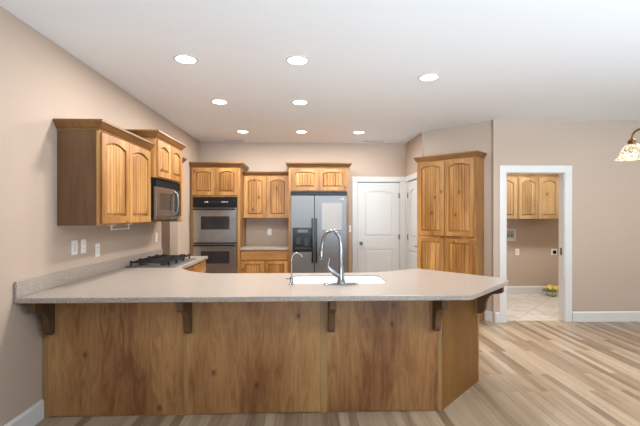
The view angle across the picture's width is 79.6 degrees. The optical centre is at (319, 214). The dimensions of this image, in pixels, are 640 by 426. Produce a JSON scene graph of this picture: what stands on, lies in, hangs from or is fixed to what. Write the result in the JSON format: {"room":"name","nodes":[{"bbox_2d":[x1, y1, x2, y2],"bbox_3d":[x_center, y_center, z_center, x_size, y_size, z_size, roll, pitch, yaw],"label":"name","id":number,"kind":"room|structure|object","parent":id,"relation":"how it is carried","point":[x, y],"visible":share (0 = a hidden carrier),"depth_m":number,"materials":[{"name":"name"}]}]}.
{"room":"kitchen","nodes":[
{"label":"kitchen","id":0,"kind":"room"},
{"bbox_2d":[0,6,200,425],"bbox_3d":[-2.001,0.081,1.441,0.115,2.743,11.015,0,0,-2],"label":"wall","id":1,"kind":"structure","parent":0,"point":[41,82],"depth_m":2.69,"materials":[{"name":"beige paint"}]},
{"bbox_2d":[4,399,43,425],"bbox_3d":[-1.867,1.383,-0.607,0.015,0.137,6.712,0,0,-2],"label":"baseboard","id":2,"kind":"structure","parent":1,"relation":"attached to","point":[34,414],"depth_m":2.62,"materials":[{"name":"white wood"}]},
{"bbox_2d":[71,240,77,254],"bbox_3d":[-1.995,0.265,3.125,0.008,0.118,0.082,0,0,-2],"label":"light switch","id":3,"kind":"object","parent":1,"relation":"attached to","point":[74,244],"visible":1,"depth_m":3.12,"materials":[{"name":"white plastic"}]},
{"bbox_2d":[81,239,85,253],"bbox_3d":[-1.999,0.265,3.250,0.008,0.118,0.072,0,0,-2],"label":"wall outlet","id":4,"kind":"object","parent":1,"relation":"attached to","point":[83,241],"visible":1,"depth_m":3.24,"materials":[{"name":"white plastic"}]},
{"bbox_2d":[14,248,162,297],"bbox_3d":[-2.009,0.485,3.734,0.020,0.103,2.512,0,0,-2],"label":"backsplash","id":5,"kind":"structure","parent":1,"relation":"attached to","point":[37,284],"depth_m":3.06,"materials":[{"name":"stone"}]},
{"bbox_2d":[95,243,99,256],"bbox_3d":[-2.007,0.317,3.470,0.008,0.118,0.072,0,0,-2],"label":"wall outlet","id":6,"kind":"object","parent":1,"relation":"attached to","point":[97,246],"visible":1,"depth_m":3.46,"materials":[{"name":"white plastic"}]},
{"bbox_2d":[53,119,154,225],"bbox_3d":[-1.827,-0.319,3.388,0.360,0.798,1.045,0,0,-2],"label":"upper cabinet","id":7,"kind":"object","parent":1,"relation":"attached to","point":[104,168],"visible":1,"depth_m":2.93,"materials":[{"name":"brown wood"}]},
{"bbox_2d":[125,129,185,183],"bbox_3d":[-1.827,-0.615,4.252,0.416,0.470,0.872,0,0,-2],"label":"upper cabinet","id":8,"kind":"object","parent":1,"relation":"attached to","point":[166,155],"visible":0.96,"depth_m":4.06,"materials":[{"name":"brown wood"}]},
{"bbox_2d":[151,178,180,219],"bbox_3d":[-1.822,-0.165,4.252,0.425,0.424,0.762,0,0,-2],"label":"microwave","id":9,"kind":"object","parent":8,"relation":"attached to","point":[165,195],"visible":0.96,"depth_m":4.12,"materials":[{"name":"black metal"}]},
{"bbox_2d":[151,157,186,221],"bbox_3d":[-1.873,-0.319,4.768,0.360,0.798,0.255,0,0,-2],"label":"upper cabinet","id":10,"kind":"object","parent":1,"relation":"attached to","point":[183,158],"visible":0.12,"depth_m":4.78,"materials":[{"name":"brown wood"}]},
{"bbox_2d":[161,222,169,254],"bbox_3d":[-2.779,0.081,5.167,1.191,2.743,3.515,0,0,-2],"label":"wall","id":11,"kind":"structure","parent":0,"point":[165,226],"depth_m":6.81,"materials":[{"name":"beige paint"}]},
{"bbox_2d":[201,142,405,272],"bbox_3d":[-0.230,0.081,6.954,3.794,2.743,0.115,0,0,-2],"label":"wall","id":12,"kind":"structure","parent":0,"point":[367,159],"depth_m":6.89,"materials":[{"name":"beige paint"}]},
{"bbox_2d":[243,171,288,217],"bbox_3d":[-0.918,-0.339,6.684,0.783,0.792,0.373,0,0,-2],"label":"upper cabinet","id":13,"kind":"object","parent":12,"relation":"attached to","point":[265,194],"visible":0.97,"depth_m":6.53,"materials":[{"name":"brown wood"}]},
{"bbox_2d":[267,229,271,234],"bbox_3d":[-0.903,0.302,6.869,0.072,0.118,0.008,0,0,-2],"label":"wall outlet","id":14,"kind":"object","parent":12,"relation":"attached to","point":[269,231],"visible":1,"depth_m":6.87,"materials":[{"name":"white plastic"}]},
{"bbox_2d":[352,177,404,272],"bbox_3d":[1.059,0.381,6.988,0.965,2.142,0.133,0,0,-2],"label":"trim","id":15,"kind":"structure","parent":12,"relation":"attached to","point":[355,180],"depth_m":6.93,"materials":[{"name":"white wood"}]},
{"bbox_2d":[358,183,399,272],"bbox_3d":[1.066,0.428,6.937,0.768,2.023,0.102,0,0,-2],"label":"door","id":16,"kind":"structure","parent":12,"relation":"in","point":[378,203],"depth_m":6.96,"materials":[{"name":"white wood"}]},
{"bbox_2d":[0,0,639,143],"bbox_3d":[1.846,-1.341,1.653,10.200,0.100,11.180,0,0,-2],"label":"ceiling","id":17,"kind":"structure","parent":0,"point":[493,59],"depth_m":3.21,"materials":[{"name":"white paint"}]},
{"bbox_2d":[173,54,197,63],"bbox_3d":[-1.110,-1.287,3.180,0.196,0.008,0.196,0,0,-2],"label":"recessed light","id":18,"kind":"object","parent":17,"relation":"in","point":[181,58],"visible":1,"depth_m":3.17,"materials":[{"name":"white plastic"}]},
{"bbox_2d":[211,99,227,103],"bbox_3d":[-1.142,-1.287,4.369,0.196,0.008,0.196,0,0,-2],"label":"recessed light","id":19,"kind":"object","parent":17,"relation":"in","point":[216,101],"visible":1,"depth_m":4.36,"materials":[{"name":"white plastic"}]},
{"bbox_2d":[223,139,243,140],"bbox_3d":[-1.493,-1.287,6.624,0.340,0.007,0.150,0,0,-2],"label":"ceiling vent","id":20,"kind":"object","parent":17,"relation":"in","point":[223,139],"visible":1,"depth_m":6.62,"materials":[{"name":"grey metal"}]},
{"bbox_2d":[236,130,248,132],"bbox_3d":[-1.191,-1.287,5.933,0.196,0.008,0.196,0,0,-2],"label":"recessed light","id":21,"kind":"object","parent":17,"relation":"in","point":[239,131],"visible":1,"depth_m":5.92,"materials":[{"name":"white plastic"}]},
{"bbox_2d":[286,55,308,64],"bbox_3d":[-0.187,-1.287,3.200,0.196,0.008,0.196,0,0,-2],"label":"recessed light","id":22,"kind":"object","parent":17,"relation":"in","point":[295,59],"visible":1,"depth_m":3.20,"materials":[{"name":"white plastic"}]},
{"bbox_2d":[291,99,308,104],"bbox_3d":[-0.229,-1.287,4.391,0.196,0.008,0.196,0,0,-2],"label":"recessed light","id":23,"kind":"object","parent":17,"relation":"in","point":[297,102],"visible":1,"depth_m":4.40,"materials":[{"name":"white plastic"}]},
{"bbox_2d":[295,130,307,132],"bbox_3d":[-0.286,-1.287,5.944,0.196,0.008,0.196,0,0,-2],"label":"recessed light","id":24,"kind":"object","parent":17,"relation":"in","point":[297,131],"visible":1,"depth_m":5.92,"materials":[{"name":"white plastic"}]},
{"bbox_2d":[353,131,364,133],"bbox_3d":[0.609,-1.287,5.994,0.196,0.008,0.196,0,0,-2],"label":"recessed light","id":25,"kind":"object","parent":17,"relation":"in","point":[354,132],"visible":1,"depth_m":6.00,"materials":[{"name":"white plastic"}]},
{"bbox_2d":[364,140,383,141],"bbox_3d":[0.936,-1.287,6.705,0.340,0.007,0.150,0,0,-2],"label":"ceiling vent","id":26,"kind":"object","parent":17,"relation":"in","point":[364,140],"visible":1,"depth_m":6.64,"materials":[{"name":"grey metal"}]},
{"bbox_2d":[418,73,439,80],"bbox_3d":[1.019,-1.287,3.594,0.196,0.008,0.196,0,0,-2],"label":"recessed light","id":27,"kind":"object","parent":17,"relation":"in","point":[429,76],"visible":1,"depth_m":3.59,"materials":[{"name":"white plastic"}]},
{"bbox_2d":[614,128,639,160],"bbox_3d":[2.284,-0.834,2.354,0.730,0.913,0.704,0,0,-2],"label":"chandelier","id":28,"kind":"object","parent":17,"relation":"hanging from","point":[630,152],"visible":1,"depth_m":2.58,"materials":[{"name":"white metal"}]},
{"bbox_2d":[35,293,639,425],"bbox_3d":[1.847,1.502,1.603,10.200,0.100,11.080,0,0,-2],"label":"floor","id":29,"kind":"structure","parent":0,"point":[532,373],"depth_m":3.23,"materials":[{"name":"laminate"}]},
{"bbox_2d":[185,260,205,272],"bbox_3d":[-1.746,1.013,4.279,0.581,0.878,1.430,0,0,-2],"label":"base cabinet","id":30,"kind":"object","parent":29,"relation":"on","point":[200,267],"visible":0.07,"depth_m":4.68,"materials":[{"name":"brown wood"}]},
{"bbox_2d":[189,162,248,272],"bbox_3d":[-1.703,0.301,6.506,0.895,2.302,0.678,0,0,-2],"label":"tall cabinet","id":31,"kind":"object","parent":29,"relation":"on","point":[207,179],"visible":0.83,"depth_m":6.21,"materials":[{"name":"brown wood"}]},
{"bbox_2d":[193,197,236,272],"bbox_3d":[-1.702,0.400,6.453,0.703,1.370,0.647,0,0,-2],"label":"double oven","id":32,"kind":"object","parent":31,"relation":"in","point":[214,218],"visible":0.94,"depth_m":6.19,"materials":[{"name":"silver metal"}]},
{"bbox_2d":[240,250,288,272],"bbox_3d":[-0.913,1.013,6.553,0.783,0.878,0.636,0,0,-2],"label":"base cabinet","id":33,"kind":"object","parent":29,"relation":"on","point":[251,261],"visible":0.55,"depth_m":6.24,"materials":[{"name":"brown wood"}]},
{"bbox_2d":[240,245,288,249],"bbox_3d":[-0.913,0.554,6.545,0.779,0.035,0.654,0,0,-2],"label":"countertop","id":34,"kind":"structure","parent":33,"relation":"on","point":[247,247],"depth_m":6.35,"materials":[{"name":"stone"}]},
{"bbox_2d":[28,287,503,417],"bbox_3d":[-0.232,1.012,3.166,3.530,0.880,1.146,0,0,-2],"label":"base cabinet","id":35,"kind":"object","parent":29,"relation":"on","point":[162,358],"visible":0.78,"depth_m":2.80,"materials":[{"name":"brown wood"}]},
{"bbox_2d":[14,248,508,303],"bbox_3d":[-0.246,0.503,3.802,3.548,0.138,2.534,0,0,-2],"label":"countertop","id":36,"kind":"structure","parent":35,"relation":"on","point":[109,281],"depth_m":2.81,"materials":[{"name":"stone"}]},
{"bbox_2d":[125,254,195,267],"bbox_3d":[-1.745,0.504,4.294,0.510,0.064,0.760,0,0,-2],"label":"gas cooktop","id":37,"kind":"object","parent":36,"relation":"in","point":[164,260],"visible":1,"depth_m":4.15,"materials":[{"name":"metal"}]},
{"bbox_2d":[286,252,301,284],"bbox_3d":[-0.198,0.413,2.970,0.125,0.248,0.042,0,0,-2],"label":"water tap","id":38,"kind":"object","parent":36,"relation":"on","point":[291,276],"visible":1,"depth_m":2.96,"materials":[{"name":"silver metal"}]},
{"bbox_2d":[319,230,357,284],"bbox_3d":[0.141,0.325,2.971,0.311,0.424,0.086,0,0,5],"label":"kitchen faucet","id":39,"kind":"object","parent":36,"relation":"on","point":[340,274],"visible":1,"depth_m":2.96,"materials":[{"name":"silver metal"}]},
{"bbox_2d":[293,276,385,283],"bbox_3d":[0.145,0.644,3.224,0.772,0.192,0.422,0,0,-2],"label":"sink","id":40,"kind":"object","parent":36,"relation":"in","point":[301,279],"visible":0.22,"depth_m":3.43,"materials":[{"name":"white ceramic"}]},
{"bbox_2d":[285,162,351,272],"bbox_3d":[-0.027,0.301,6.562,1.085,2.302,0.678,0,0,-2],"label":"tall cabinet","id":41,"kind":"object","parent":29,"relation":"on","point":[303,176],"visible":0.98,"depth_m":6.26,"materials":[{"name":"brown wood"}]},
{"bbox_2d":[291,192,346,272],"bbox_3d":[-0.027,0.531,6.486,0.905,1.802,0.773,0,0,-2],"label":"refrigerator","id":42,"kind":"object","parent":29,"relation":"on","point":[307,233],"visible":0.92,"depth_m":6.16,"materials":[{"name":"silver metal"}]},
{"bbox_2d":[322,203,341,229],"bbox_3d":[0.190,0.022,6.163,0.323,0.430,0.002,0,0,-2],"label":"paper sheet","id":43,"kind":"object","parent":42,"relation":"attached to","point":[331,212],"visible":1,"depth_m":6.16,"materials":[{"name":"grey paper"}]},
{"bbox_2d":[414,150,486,321],"bbox_3d":[1.845,0.300,5.506,0.950,2.304,0.320,0,0,44],"label":"pantry cabinet","id":44,"kind":"object","parent":29,"relation":"on","point":[450,187],"visible":0.74,"depth_m":5.32,"materials":[{"name":"brown wood"}]},
{"bbox_2d":[542,285,558,295],"bbox_3d":[4.147,1.352,6.902,0.354,0.198,0.339,0,0,-2],"label":"potted flowers","id":45,"kind":"object","parent":29,"relation":"on","point":[551,292],"visible":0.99,"depth_m":6.86,"materials":[{"name":"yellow plant"}]},
{"bbox_2d":[545,290,557,295],"bbox_3d":[4.156,1.409,6.898,0.216,0.084,0.216,0,0,-2],"label":"bowl","id":46,"kind":"object","parent":29,"relation":"on","point":[549,292],"depth_m":6.84,"materials":[{"name":"ceramic"}]},
{"bbox_2d":[406,132,423,175],"bbox_3d":[1.627,0.081,6.456,0.115,2.743,1.004,0,0,-2],"label":"wall","id":47,"kind":"structure","parent":0,"point":[414,147],"depth_m":6.45,"materials":[{"name":"beige paint"}]},
{"bbox_2d":[405,172,416,268],"bbox_3d":[1.617,0.381,6.476,0.133,2.142,0.947,0,0,-2],"label":"trim","id":48,"kind":"structure","parent":47,"relation":"attached to","point":[411,177],"depth_m":6.86,"materials":[{"name":"white wood"}]},
{"bbox_2d":[407,180,416,268],"bbox_3d":[1.569,0.428,6.481,0.095,2.023,0.753,0,0,-2],"label":"door","id":49,"kind":"structure","parent":47,"relation":"in","point":[412,185],"depth_m":6.57,"materials":[{"name":"white wood"}]},
{"bbox_2d":[424,121,490,319],"bbox_3d":[2.014,0.081,5.648,1.081,2.743,0.115,0,0,44],"label":"wall","id":50,"kind":"structure","parent":0,"point":[475,136],"depth_m":5.40,"materials":[{"name":"beige paint"}]},
{"bbox_2d":[485,310,499,322],"bbox_3d":[2.345,1.383,5.239,0.053,0.137,0.193,0,0,-43],"label":"baseboard","id":51,"kind":"structure","parent":50,"relation":"attached to","point":[488,314],"depth_m":5.23,"materials":[{"name":"white wood"}]},
{"bbox_2d":[507,220,558,285],"bbox_3d":[3.567,0.081,6.284,2.650,2.743,1.869,0,0,-2],"label":"wall","id":52,"kind":"structure","parent":0,"point":[534,265],"depth_m":7.12,"materials":[{"name":"beige paint"}]},
{"bbox_2d":[507,229,515,240],"bbox_3d":[3.500,0.367,7.085,0.234,0.224,0.031,0,0,-2],"label":"washer box","id":53,"kind":"object","parent":52,"relation":"attached to","point":[511,233],"visible":0.75,"depth_m":7.09,"materials":[{"name":"white plastic"}]},
{"bbox_2d":[507,174,517,219],"bbox_3d":[3.051,-0.326,6.880,0.800,0.811,0.408,0,0,-2],"label":"laundry cabinet","id":54,"kind":"object","parent":52,"relation":"attached to","point":[511,178],"visible":0.23,"depth_m":6.72,"materials":[{"name":"brown wood"}]},
{"bbox_2d":[507,286,558,293],"bbox_3d":[3.594,1.383,7.097,2.340,0.137,0.015,0,0,-2],"label":"baseboard","id":55,"kind":"structure","parent":52,"relation":"attached to","point":[510,289],"depth_m":7.10,"materials":[{"name":"white wood"}]},
{"bbox_2d":[517,174,558,219],"bbox_3d":[3.854,-0.326,6.907,0.800,0.811,0.408,0,0,-2],"label":"laundry cabinet","id":56,"kind":"object","parent":52,"relation":"attached to","point":[537,194],"visible":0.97,"depth_m":6.73,"materials":[{"name":"brown wood"}]},
{"bbox_2d":[551,249,556,254],"bbox_3d":[4.344,0.687,7.119,0.110,0.120,0.020,0,0,-2],"label":"dryer outlet","id":57,"kind":"object","parent":52,"relation":"attached to","point":[553,251],"visible":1,"depth_m":7.12,"materials":[{"name":"white plastic"}]},
{"bbox_2d":[491,119,639,321],"bbox_3d":[4.582,0.081,5.325,4.484,2.743,0.115,0,0,-2],"label":"wall","id":58,"kind":"structure","parent":0,"point":[605,191],"depth_m":5.24,"materials":[{"name":"beige paint"}]},
{"bbox_2d":[499,165,571,322],"bbox_3d":[2.922,0.391,5.260,1.003,2.123,0.133,0,0,-2],"label":"trim","id":59,"kind":"structure","parent":58,"relation":"attached to","point":[565,172],"depth_m":5.21,"materials":[{"name":"white wood"}]},
{"bbox_2d":[572,311,639,321],"bbox_3d":[5.128,1.383,5.278,3.397,0.137,0.015,0,0,-2],"label":"baseboard","id":60,"kind":"structure","parent":58,"relation":"attached to","point":[588,316],"depth_m":5.23,"materials":[{"name":"white wood"}]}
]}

